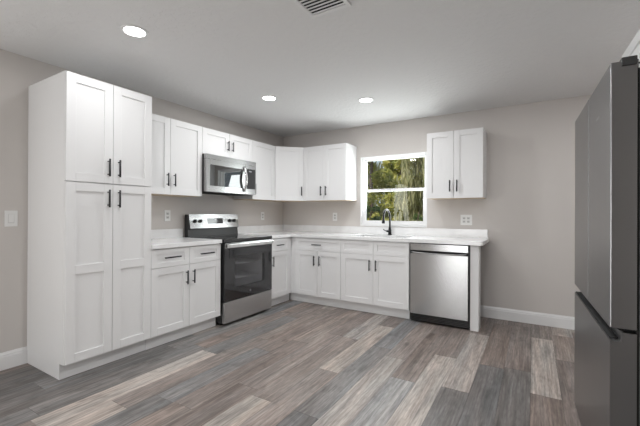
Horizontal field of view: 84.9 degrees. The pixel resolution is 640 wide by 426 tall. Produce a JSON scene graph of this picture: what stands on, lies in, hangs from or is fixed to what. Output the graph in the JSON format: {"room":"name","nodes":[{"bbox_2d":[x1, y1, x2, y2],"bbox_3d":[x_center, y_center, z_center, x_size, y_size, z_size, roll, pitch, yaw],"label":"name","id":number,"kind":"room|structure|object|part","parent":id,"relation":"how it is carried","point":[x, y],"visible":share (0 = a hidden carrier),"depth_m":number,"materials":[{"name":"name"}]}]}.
{"room":"kitchen","nodes":[
{"label":"kitchen","id":0,"kind":"room"},
{"bbox_2d":[0,49,282,352],"bbox_3d":[-2.632,0.049,2.385,0.150,2.563,7.600,0,0,31],"label":"wall","id":1,"kind":"structure","parent":0,"point":[18,72],"depth_m":2.74,"materials":[{"name":"grey paint"}]},
{"bbox_2d":[4,211,17,226],"bbox_3d":[-2.361,0.042,2.675,0.010,0.122,0.078,0,0,31],"label":"light switch","id":2,"kind":"object","parent":1,"relation":"attached to","point":[11,217],"visible":1,"depth_m":2.67,"materials":[{"name":"white plastic"}]},
{"bbox_2d":[0,346,26,370],"bbox_3d":[-3.427,1.109,0.926,0.014,0.130,4.290,0,0,31],"label":"baseboard","id":3,"kind":"structure","parent":1,"relation":"attached to","point":[16,357],"depth_m":2.68,"materials":[{"name":"white paint"}]},
{"bbox_2d":[164,210,169,220],"bbox_3d":[-1.666,0.028,3.820,0.007,0.118,0.072,0,0,31],"label":"electrical outlet","id":4,"kind":"object","parent":1,"relation":"attached to","point":[166,212],"visible":1,"depth_m":3.81,"materials":[{"name":"white plastic"}]},
{"bbox_2d":[151,228,182,238],"bbox_3d":[-1.766,0.224,3.643,0.019,0.099,0.780,0,0,31],"label":"backsplash","id":5,"kind":"structure","parent":1,"relation":"attached to","point":[157,233],"depth_m":3.79,"materials":[{"name":"white stone"}]},
{"bbox_2d":[151,114,201,196],"bbox_3d":[-1.613,-0.563,3.556,0.366,0.762,0.786,0,0,31],"label":"upper cabinet","id":6,"kind":"object","parent":1,"relation":"attached to","point":[176,144],"visible":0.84,"depth_m":3.55,"materials":[{"name":"white paint"}]},
{"bbox_3d":[-1.599,-0.564,3.318,0.020,0.759,0.390,0,0,31],"label":"door","id":7,"kind":"part","parent":6,"relation":"part of","materials":[{"name":"white paint"}]},
{"bbox_3d":[-1.395,-0.562,3.654,0.020,0.759,0.390,0,0,31],"label":"door","id":8,"kind":"part","parent":6,"relation":"part of","materials":[{"name":"white paint"}]},
{"bbox_2d":[202,127,252,161],"bbox_3d":[-1.200,-0.796,4.234,0.366,0.289,0.798,0,0,31],"label":"upper cabinet","id":9,"kind":"object","parent":1,"relation":"attached to","point":[214,142],"visible":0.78,"depth_m":4.10,"materials":[{"name":"white paint"}]},
{"bbox_3d":[-1.188,-0.797,3.993,0.020,0.286,0.396,0,0,31],"label":"door","id":10,"kind":"part","parent":9,"relation":"part of","materials":[{"name":"white paint"}]},
{"bbox_2d":[202,153,255,195],"bbox_3d":[-1.164,-0.437,4.210,0.453,0.416,0.788,0,0,31],"label":"microwave","id":11,"kind":"object","parent":9,"relation":"attached to","point":[221,175],"visible":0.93,"depth_m":4.06,"materials":[{"name":"silver metal"}]},
{"bbox_3d":[-1.092,-0.413,4.056,0.049,0.360,0.600,0,0,31],"label":"door","id":12,"kind":"part","parent":11,"relation":"part of","materials":[{"name":"silver metal"}]},
{"bbox_3d":[-1.042,-0.620,4.136,0.049,0.050,0.788,0,0,31],"label":"trim","id":13,"kind":"part","parent":11,"relation":"part of","materials":[{"name":"silver metal"}]},
{"bbox_3d":[-0.908,-0.412,4.262,0.069,0.311,0.026,0,0,31],"label":"handle","id":14,"kind":"part","parent":11,"relation":"part of","materials":[{"name":"silver metal"}]},
{"bbox_3d":[-0.886,-0.411,4.393,0.049,0.360,0.186,0,0,31],"label":"control frame","id":15,"kind":"part","parent":11,"relation":"part of","materials":[{"name":"silver metal"}]},
{"bbox_3d":[-0.980,-0.795,4.334,0.020,0.286,0.396,0,0,31],"label":"door","id":16,"kind":"part","parent":9,"relation":"part of","materials":[{"name":"white paint"}]},
{"bbox_2d":[234,140,274,200],"bbox_3d":[-0.871,-0.557,4.776,0.366,0.762,0.469,0,0,31],"label":"upper cabinet","id":17,"kind":"object","parent":1,"relation":"attached to","point":[263,155],"visible":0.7,"depth_m":4.70,"materials":[{"name":"white paint"}]},
{"bbox_3d":[-0.757,-0.557,4.701,0.020,0.759,0.459,0,0,31],"label":"door","id":18,"kind":"part","parent":17,"relation":"part of","materials":[{"name":"white paint"}]},
{"bbox_2d":[237,225,282,233],"bbox_3d":[-0.863,0.231,5.127,0.019,0.099,1.073,0,0,31],"label":"backsplash","id":19,"kind":"structure","parent":1,"relation":"attached to","point":[259,228],"depth_m":5.08,"materials":[{"name":"white stone"}]},
{"bbox_2d":[0,293,580,425],"bbox_3d":[-0.668,1.262,1.184,4.760,0.150,7.900,0,0,31],"label":"floor","id":20,"kind":"structure","parent":0,"point":[290,362],"depth_m":2.49,"materials":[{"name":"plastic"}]},
{"bbox_2d":[27,70,151,379],"bbox_3d":[-1.860,0.092,2.866,0.666,2.185,0.643,0,0,31],"label":"pantry cabinet","id":21,"kind":"object","parent":20,"relation":"on","point":[90,140],"visible":1,"depth_m":2.64,"materials":[{"name":"white paint"}]},
{"bbox_3d":[-1.701,0.423,2.579,0.020,1.286,0.318,0,0,31],"label":"door","id":22,"kind":"part","parent":21,"relation":"part of","materials":[{"name":"white paint"}]},
{"bbox_3d":[-1.696,-0.611,2.582,0.020,0.767,0.318,0,0,31],"label":"door","id":23,"kind":"part","parent":21,"relation":"part of","materials":[{"name":"white paint"}]},
{"bbox_3d":[-1.611,-0.110,2.670,0.036,0.135,0.014,0,0,31],"label":"handle","id":24,"kind":"part","parent":21,"relation":"part of","materials":[{"name":"black metal"}]},
{"bbox_3d":[-1.609,-0.346,2.670,0.036,0.135,0.014,0,0,31],"label":"handle","id":25,"kind":"part","parent":21,"relation":"part of","materials":[{"name":"black metal"}]},
{"bbox_3d":[-1.570,-0.110,2.736,0.036,0.135,0.014,0,0,31],"label":"handle","id":26,"kind":"part","parent":21,"relation":"part of","materials":[{"name":"black metal"}]},
{"bbox_3d":[-1.569,-0.346,2.737,0.036,0.135,0.014,0,0,31],"label":"handle","id":27,"kind":"part","parent":21,"relation":"part of","materials":[{"name":"black metal"}]},
{"bbox_3d":[-1.534,0.424,2.854,0.020,1.286,0.318,0,0,31],"label":"door","id":28,"kind":"part","parent":21,"relation":"part of","materials":[{"name":"white paint"}]},
{"bbox_3d":[-1.529,-0.610,2.856,0.020,0.767,0.318,0,0,31],"label":"door","id":29,"kind":"part","parent":21,"relation":"part of","materials":[{"name":"white paint"}]},
{"bbox_2d":[145,243,220,349],"bbox_3d":[-1.493,0.750,3.473,0.666,0.876,0.780,0,0,31],"label":"base cabinet","id":30,"kind":"object","parent":20,"relation":"on","point":[185,281],"visible":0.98,"depth_m":3.27,"materials":[{"name":"white paint"}]},
{"bbox_3d":[-1.348,0.401,3.158,0.020,0.159,0.387,0,0,31],"label":"drawer","id":31,"kind":"part","parent":30,"relation":"part of","materials":[{"name":"white paint"}]},
{"bbox_3d":[-1.350,0.776,3.158,0.020,0.585,0.387,0,0,31],"label":"door","id":32,"kind":"part","parent":30,"relation":"part of","materials":[{"name":"white paint"}]},
{"bbox_2d":[151,228,221,248],"bbox_3d":[-1.498,0.243,3.479,0.647,0.137,0.780,0,0,31],"label":"countertop","id":33,"kind":"structure","parent":30,"relation":"on","point":[160,238],"depth_m":3.57,"materials":[{"name":"white stone"}]},
{"bbox_3d":[-1.204,0.602,3.342,0.036,0.128,0.014,0,0,31],"label":"handle","id":34,"kind":"part","parent":30,"relation":"part of","materials":[{"name":"black metal"}]},
{"bbox_3d":[-1.145,0.403,3.492,0.020,0.159,0.387,0,0,31],"label":"drawer","id":35,"kind":"part","parent":30,"relation":"part of","materials":[{"name":"white paint"}]},
{"bbox_3d":[-1.147,0.778,3.491,0.020,0.585,0.387,0,0,31],"label":"door","id":36,"kind":"part","parent":30,"relation":"part of","materials":[{"name":"white paint"}]},
{"bbox_2d":[185,214,272,324],"bbox_3d":[-1.047,0.603,4.132,0.684,1.177,0.778,0,0,31],"label":"range","id":37,"kind":"object","parent":20,"relation":"on","point":[246,259],"visible":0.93,"depth_m":4.06,"materials":[{"name":"silver metal"}]},
{"bbox_3d":[-1.279,0.096,4.281,0.031,0.165,0.760,0,0,31],"label":"control panel","id":38,"kind":"part","parent":37,"relation":"part of","materials":[{"name":"silver metal"}]},
{"bbox_2d":[188,234,271,242],"bbox_3d":[-1.064,0.295,4.144,0.639,0.040,0.778,0,0,31],"label":"cooktop","id":39,"kind":"object","parent":37,"relation":"in","point":[226,238],"depth_m":4.04,"materials":[{"name":"black glass"}]},
{"bbox_3d":[-0.813,1.052,3.987,0.039,0.220,0.770,0,0,31],"label":"storage drawer","id":40,"kind":"part","parent":37,"relation":"part of","materials":[{"name":"silver metal"}]},
{"bbox_2d":[222,239,272,302],"bbox_3d":[-0.791,0.628,3.976,0.085,0.616,0.770,0,0,31],"label":"door","id":41,"kind":"structure","parent":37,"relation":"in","point":[231,249],"depth_m":3.89,"materials":[{"name":"black glass"}]},
{"bbox_2d":[235,253,261,286],"bbox_3d":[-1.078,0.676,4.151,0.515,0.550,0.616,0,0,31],"label":"oven window","id":42,"kind":"structure","parent":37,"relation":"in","point":[248,268],"depth_m":4.34,"materials":[{"name":"black glass"}]},
{"bbox_2d":[271,237,290,305],"bbox_3d":[-0.738,0.756,4.713,0.666,0.876,0.502,0,0,31],"label":"base cabinet","id":43,"kind":"object","parent":20,"relation":"on","point":[281,247],"visible":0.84,"depth_m":4.55,"materials":[{"name":"white paint"}]},
{"bbox_3d":[-0.521,0.783,4.520,0.020,0.585,0.397,0,0,31],"label":"door","id":44,"kind":"part","parent":43,"relation":"part of","materials":[{"name":"white paint"}]},
{"bbox_3d":[-0.519,0.408,4.521,0.020,0.159,0.397,0,0,31],"label":"drawer","id":45,"kind":"part","parent":43,"relation":"part of","materials":[{"name":"white paint"}]},
{"bbox_2d":[290,237,342,307],"bbox_3d":[-0.179,0.760,4.946,1.378,0.876,0.666,0,0,31],"label":"base cabinet","id":46,"kind":"object","parent":20,"relation":"on","point":[315,262],"visible":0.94,"depth_m":4.53,"materials":[{"name":"white paint"}]},
{"bbox_3d":[-0.178,0.785,4.610,0.339,0.585,0.020,0,0,31],"label":"door","id":47,"kind":"part","parent":46,"relation":"part of","materials":[{"name":"white paint"}]},
{"bbox_3d":[-0.030,0.410,4.522,0.682,0.159,0.020,0,0,31],"label":"drawer","id":48,"kind":"part","parent":46,"relation":"part of","materials":[{"name":"white paint"}]},
{"bbox_3d":[0.115,0.786,4.432,0.339,0.585,0.020,0,0,31],"label":"door","id":49,"kind":"part","parent":46,"relation":"part of","materials":[{"name":"white paint"}]},
{"bbox_2d":[237,225,488,245],"bbox_3d":[0.404,0.254,4.356,2.985,0.137,1.073,0,0,31],"label":"countertop","id":50,"kind":"structure","parent":46,"relation":"on","point":[479,237],"depth_m":4.50,"materials":[{"name":"white stone"}]},
{"bbox_2d":[382,209,391,234],"bbox_3d":[0.834,0.116,4.491,0.105,0.341,0.283,0,0,31],"label":"faucet","id":51,"kind":"object","parent":50,"relation":"on","point":[385,210],"visible":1,"depth_m":4.55,"materials":[{"name":"black metal"}]},
{"bbox_3d":[0.854,0.066,4.477,0.023,0.241,0.252,0,0,31],"label":"spout","id":52,"kind":"part","parent":51,"relation":"part of","materials":[{"name":"black metal"}]},
{"bbox_2d":[341,239,409,318],"bbox_3d":[0.777,0.763,4.364,0.858,0.876,0.666,0,0,31],"label":"base cabinet","id":53,"kind":"object","parent":20,"relation":"on","point":[375,275],"visible":0.87,"depth_m":4.09,"materials":[{"name":"white paint"}]},
{"bbox_3d":[0.447,0.412,4.232,0.426,0.159,0.020,0,0,31],"label":"drawer panel","id":54,"kind":"part","parent":53,"relation":"part of","materials":[{"name":"white paint"}]},
{"bbox_3d":[0.445,0.787,4.231,0.426,0.585,0.020,0,0,31],"label":"door","id":55,"kind":"part","parent":53,"relation":"part of","materials":[{"name":"white paint"}]},
{"bbox_3d":[0.813,0.413,4.009,0.426,0.159,0.020,0,0,31],"label":"drawer panel","id":56,"kind":"part","parent":53,"relation":"part of","materials":[{"name":"white paint"}]},
{"bbox_3d":[0.811,0.788,4.008,0.426,0.585,0.020,0,0,31],"label":"door","id":57,"kind":"part","parent":53,"relation":"part of","materials":[{"name":"white paint"}]},
{"bbox_2d":[410,242,469,328],"bbox_3d":[1.404,0.757,3.963,0.625,0.852,0.631,0,0,31],"label":"dishwasher","id":58,"kind":"object","parent":20,"relation":"on","point":[439,273],"visible":0.99,"depth_m":3.70,"materials":[{"name":"silver metal"}]},
{"bbox_3d":[1.250,0.433,3.710,0.564,0.029,0.036,0,0,31],"label":"handle","id":59,"kind":"part","parent":58,"relation":"part of","materials":[{"name":"silver metal"}]},
{"bbox_3d":[1.262,0.372,3.730,0.596,0.073,0.029,0,0,31],"label":"control panel","id":60,"kind":"part","parent":58,"relation":"part of","materials":[{"name":"silver metal"}]},
{"bbox_2d":[470,245,480,331],"bbox_3d":[1.610,0.765,3.621,0.078,0.876,0.151,0,0,31],"label":"end panel","id":61,"kind":"object","parent":20,"relation":"on","point":[475,251],"visible":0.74,"depth_m":3.56,"materials":[{"name":"white paint"}]},
{"bbox_2d":[574,55,639,425],"bbox_3d":[1.625,0.317,1.522,0.736,1.764,0.950,0,0,30],"label":"refrigerator","id":62,"kind":"object","parent":20,"relation":"on","point":[607,128],"visible":1,"depth_m":1.33,"materials":[{"name":"silver metal"}]},
{"bbox_3d":[1.461,-0.064,1.895,0.076,0.980,0.466,0,0,30],"label":"door","id":63,"kind":"part","parent":62,"relation":"part of","materials":[{"name":"silver metal"}]},
{"bbox_3d":[1.338,0.791,1.685,0.076,0.703,0.945,0,0,30],"label":"freezer drawer","id":64,"kind":"part","parent":62,"relation":"part of","materials":[{"name":"silver metal"}]},
{"bbox_3d":[1.224,-0.066,1.479,0.076,0.980,0.466,0,0,30],"label":"door","id":65,"kind":"part","parent":62,"relation":"part of","materials":[{"name":"silver metal"}]},
{"bbox_2d":[0,0,639,136],"bbox_3d":[-0.656,-1.326,1.189,4.760,0.200,7.900,0,0,31],"label":"ceiling","id":66,"kind":"structure","parent":0,"point":[416,59],"depth_m":2.64,"materials":[{"name":"white paint"}]},
{"bbox_2d":[120,24,148,37],"bbox_3d":[-1.250,-1.223,2.359,0.176,0.006,0.176,0,0,31],"label":"recessed light","id":67,"kind":"object","parent":66,"relation":"in","point":[135,31],"visible":1,"depth_m":2.35,"materials":[{"name":"white paint"}]},
{"bbox_2d":[261,95,276,100],"bbox_3d":[-0.540,-1.217,3.710,0.176,0.006,0.176,0,0,31],"label":"recessed light","id":68,"kind":"object","parent":66,"relation":"in","point":[265,97],"visible":1,"depth_m":3.71,"materials":[{"name":"white"}]},
{"bbox_2d":[292,0,350,18],"bbox_3d":[-0.009,-1.215,1.983,0.270,0.012,0.300,0,0,31],"label":"ceiling vent","id":69,"kind":"object","parent":66,"relation":"in","point":[313,8],"visible":1,"depth_m":2.05,"materials":[{"name":"white metal"}]},
{"bbox_2d":[358,97,373,102],"bbox_3d":[0.495,-1.212,3.758,0.176,0.006,0.176,0,0,31],"label":"recessed light","id":70,"kind":"object","parent":66,"relation":"in","point":[364,99],"visible":1,"depth_m":3.76,"materials":[{"name":"white"}]},
{"bbox_2d":[283,95,590,316],"bbox_3d":[1.352,0.072,4.496,4.760,2.563,0.150,0,0,31],"label":"wall","id":71,"kind":"structure","parent":0,"point":[527,212],"depth_m":3.92,"materials":[{"name":"grey paint"}]},
{"bbox_2d":[270,146,312,201],"bbox_3d":[-0.483,-0.555,5.169,0.620,0.762,0.613,0,0,31],"label":"upper cabinet","id":72,"kind":"object","parent":71,"relation":"attached to","point":[288,160],"visible":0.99,"depth_m":4.95,"materials":[{"name":"white paint"}]},
{"bbox_3d":[-0.433,-0.555,4.951,0.395,0.759,0.020,0,0,-14],"label":"door","id":73,"kind":"part","parent":72,"relation":"part of","materials":[{"name":"white paint"}]},
{"bbox_2d":[303,143,356,201],"bbox_3d":[0.130,-0.552,4.940,0.684,0.762,0.366,0,0,31],"label":"upper cabinet","id":74,"kind":"object","parent":71,"relation":"attached to","point":[329,171],"visible":1,"depth_m":4.80,"materials":[{"name":"white paint"}]},
{"bbox_3d":[-0.087,-0.553,4.913,0.339,0.759,0.020,0,0,31],"label":"door","id":75,"kind":"part","parent":74,"relation":"part of","materials":[{"name":"white paint"}]},
{"bbox_3d":[0.205,-0.552,4.735,0.339,0.759,0.020,0,0,31],"label":"door","id":76,"kind":"part","parent":74,"relation":"part of","materials":[{"name":"white paint"}]},
{"bbox_2d":[333,213,336,220],"bbox_3d":[0.218,0.054,5.095,0.072,0.118,0.007,0,0,31],"label":"electrical outlet","id":77,"kind":"object","parent":71,"relation":"attached to","point":[334,214],"visible":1,"depth_m":5.09,"materials":[{"name":"white plastic"}]},
{"bbox_2d":[283,225,487,237],"bbox_3d":[0.678,0.238,4.805,2.947,0.099,0.019,0,0,31],"label":"backsplash","id":78,"kind":"structure","parent":71,"relation":"attached to","point":[469,233],"depth_m":4.60,"materials":[{"name":"white stone"}]},
{"bbox_2d":[360,152,426,227],"bbox_3d":[0.994,-0.297,4.709,0.921,0.958,0.162,0,0,31],"label":"window","id":79,"kind":"structure","parent":71,"relation":"in","point":[364,160],"depth_m":4.73,"materials":[{"name":"white paint"}]},
{"bbox_3d":[0.992,0.171,4.708,0.897,0.022,0.162,0,0,31],"label":"sill","id":80,"kind":"part","parent":79,"relation":"part of","materials":[{"name":"white paint"}]},
{"bbox_3d":[0.991,-0.095,4.705,0.853,0.467,0.030,0,0,31],"label":"sash","id":81,"kind":"part","parent":79,"relation":"part of","materials":[{"name":"white plastic"}]},
{"bbox_3d":[1.012,-0.523,4.738,0.853,0.454,0.028,0,0,31],"label":"sash","id":82,"kind":"part","parent":79,"relation":"part of","materials":[{"name":"white plastic"}]},
{"bbox_2d":[427,127,486,199],"bbox_3d":[1.579,-0.547,4.058,0.602,0.762,0.366,0,0,31],"label":"upper cabinet","id":83,"kind":"object","parent":71,"relation":"attached to","point":[456,160],"visible":1,"depth_m":3.92,"materials":[{"name":"white paint"}]},
{"bbox_3d":[1.380,-0.548,4.020,0.298,0.759,0.020,0,0,31],"label":"door","id":84,"kind":"part","parent":83,"relation":"part of","materials":[{"name":"white paint"}]},
{"bbox_3d":[1.637,-0.547,3.863,0.298,0.759,0.020,0,0,31],"label":"door","id":85,"kind":"part","parent":83,"relation":"part of","materials":[{"name":"white paint"}]},
{"bbox_2d":[460,215,471,224],"bbox_3d":[1.742,0.083,4.166,0.128,0.124,0.007,0,0,31],"label":"electrical outlet","id":86,"kind":"object","parent":71,"relation":"attached to","point":[465,219],"visible":1,"depth_m":4.16,"materials":[{"name":"white plastic"}]},
{"bbox_2d":[480,305,574,329],"bbox_3d":[2.534,1.142,3.675,1.580,0.130,0.014,0,0,31],"label":"baseboard","id":87,"kind":"structure","parent":71,"relation":"attached to","point":[552,320],"depth_m":3.82,"materials":[{"name":"white paint"}]},
{"bbox_3d":[1.306,0.062,-0.012,0.150,2.563,7.600,0,0,31],"label":"wall","id":88,"kind":"structure","parent":0,"visible":0},
{"bbox_2d":[622,29,639,67],"bbox_3d":[1.739,-0.754,1.472,0.612,0.305,0.945,0,0,30],"label":"upper cabinet","id":89,"kind":"object","parent":88,"relation":"attached to","point":[633,49],"visible":0.27,"depth_m":1.79,"materials":[{"name":"white paint"}]},
{"label":"outside","id":90,"kind":"structure","parent":0,"visible":0},
{"bbox_3d":[9.841,1.607,22.741,60.000,0.150,39.840,0,0,31],"label":"ground","id":91,"kind":"structure","parent":90,"visible":0},
{"bbox_2d":[367,204,380,220],"bbox_3d":[0.958,0.610,7.373,0.731,1.705,0.773,0,0,36],"label":"shrub","id":92,"kind":"object","parent":91,"relation":"on","point":[376,208],"visible":0.13,"depth_m":7.45,"materials":[{"name":"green plant"}]},
{"bbox_2d":[367,161,382,206],"bbox_3d":[1.225,-0.830,12.782,2.195,4.784,2.170,0,0,40],"label":"tree","id":93,"kind":"object","parent":91,"relation":"on","point":[378,167],"visible":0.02,"depth_m":12.71,"materials":[{"name":"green plant"}]},
{"bbox_2d":[374,194,387,206],"bbox_3d":[6.408,-0.886,22.858,18.284,4.810,3.180,0,0,31],"label":"hedge","id":94,"kind":"object","parent":91,"relation":"on","point":[383,201],"visible":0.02,"depth_m":24.05,"materials":[{"name":"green plant"}]},
{"bbox_2d":[367,161,398,220],"bbox_3d":[1.215,-0.365,9.506,2.018,3.663,1.814,0,0,38],"label":"tree","id":95,"kind":"object","parent":91,"relation":"on","point":[382,178],"visible":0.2,"depth_m":9.35,"materials":[{"name":"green plant"}]},
{"bbox_2d":[380,160,412,211],"bbox_3d":[4.616,-1.915,19.637,3.774,6.838,3.124,0,0,32],"label":"tree","id":96,"kind":"object","parent":91,"relation":"on","point":[387,164],"visible":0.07,"depth_m":19.23,"materials":[{"name":"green plant"}]},
{"bbox_2d":[385,158,422,220],"bbox_3d":[4.090,-1.444,14.934,3.140,5.873,3.010,0,0,-11],"label":"tree","id":97,"kind":"object","parent":91,"relation":"on","point":[396,162],"visible":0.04,"depth_m":14.51,"materials":[{"name":"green plant"}]},
{"bbox_2d":[393,157,424,220],"bbox_3d":[3.517,-0.908,11.258,1.941,5.094,2.442,0,0,-44],"label":"tree","id":98,"kind":"object","parent":91,"relation":"on","point":[411,202],"visible":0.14,"depth_m":11.22,"materials":[{"name":"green plant"}]},
{"bbox_2d":[413,213,422,220],"bbox_3d":[1.892,0.718,6.656,0.686,1.492,0.697,0,0,-21],"label":"shrub","id":99,"kind":"object","parent":91,"relation":"on","point":[417,216],"visible":0.06,"depth_m":6.71,"materials":[{"name":"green plant"}]}
]}

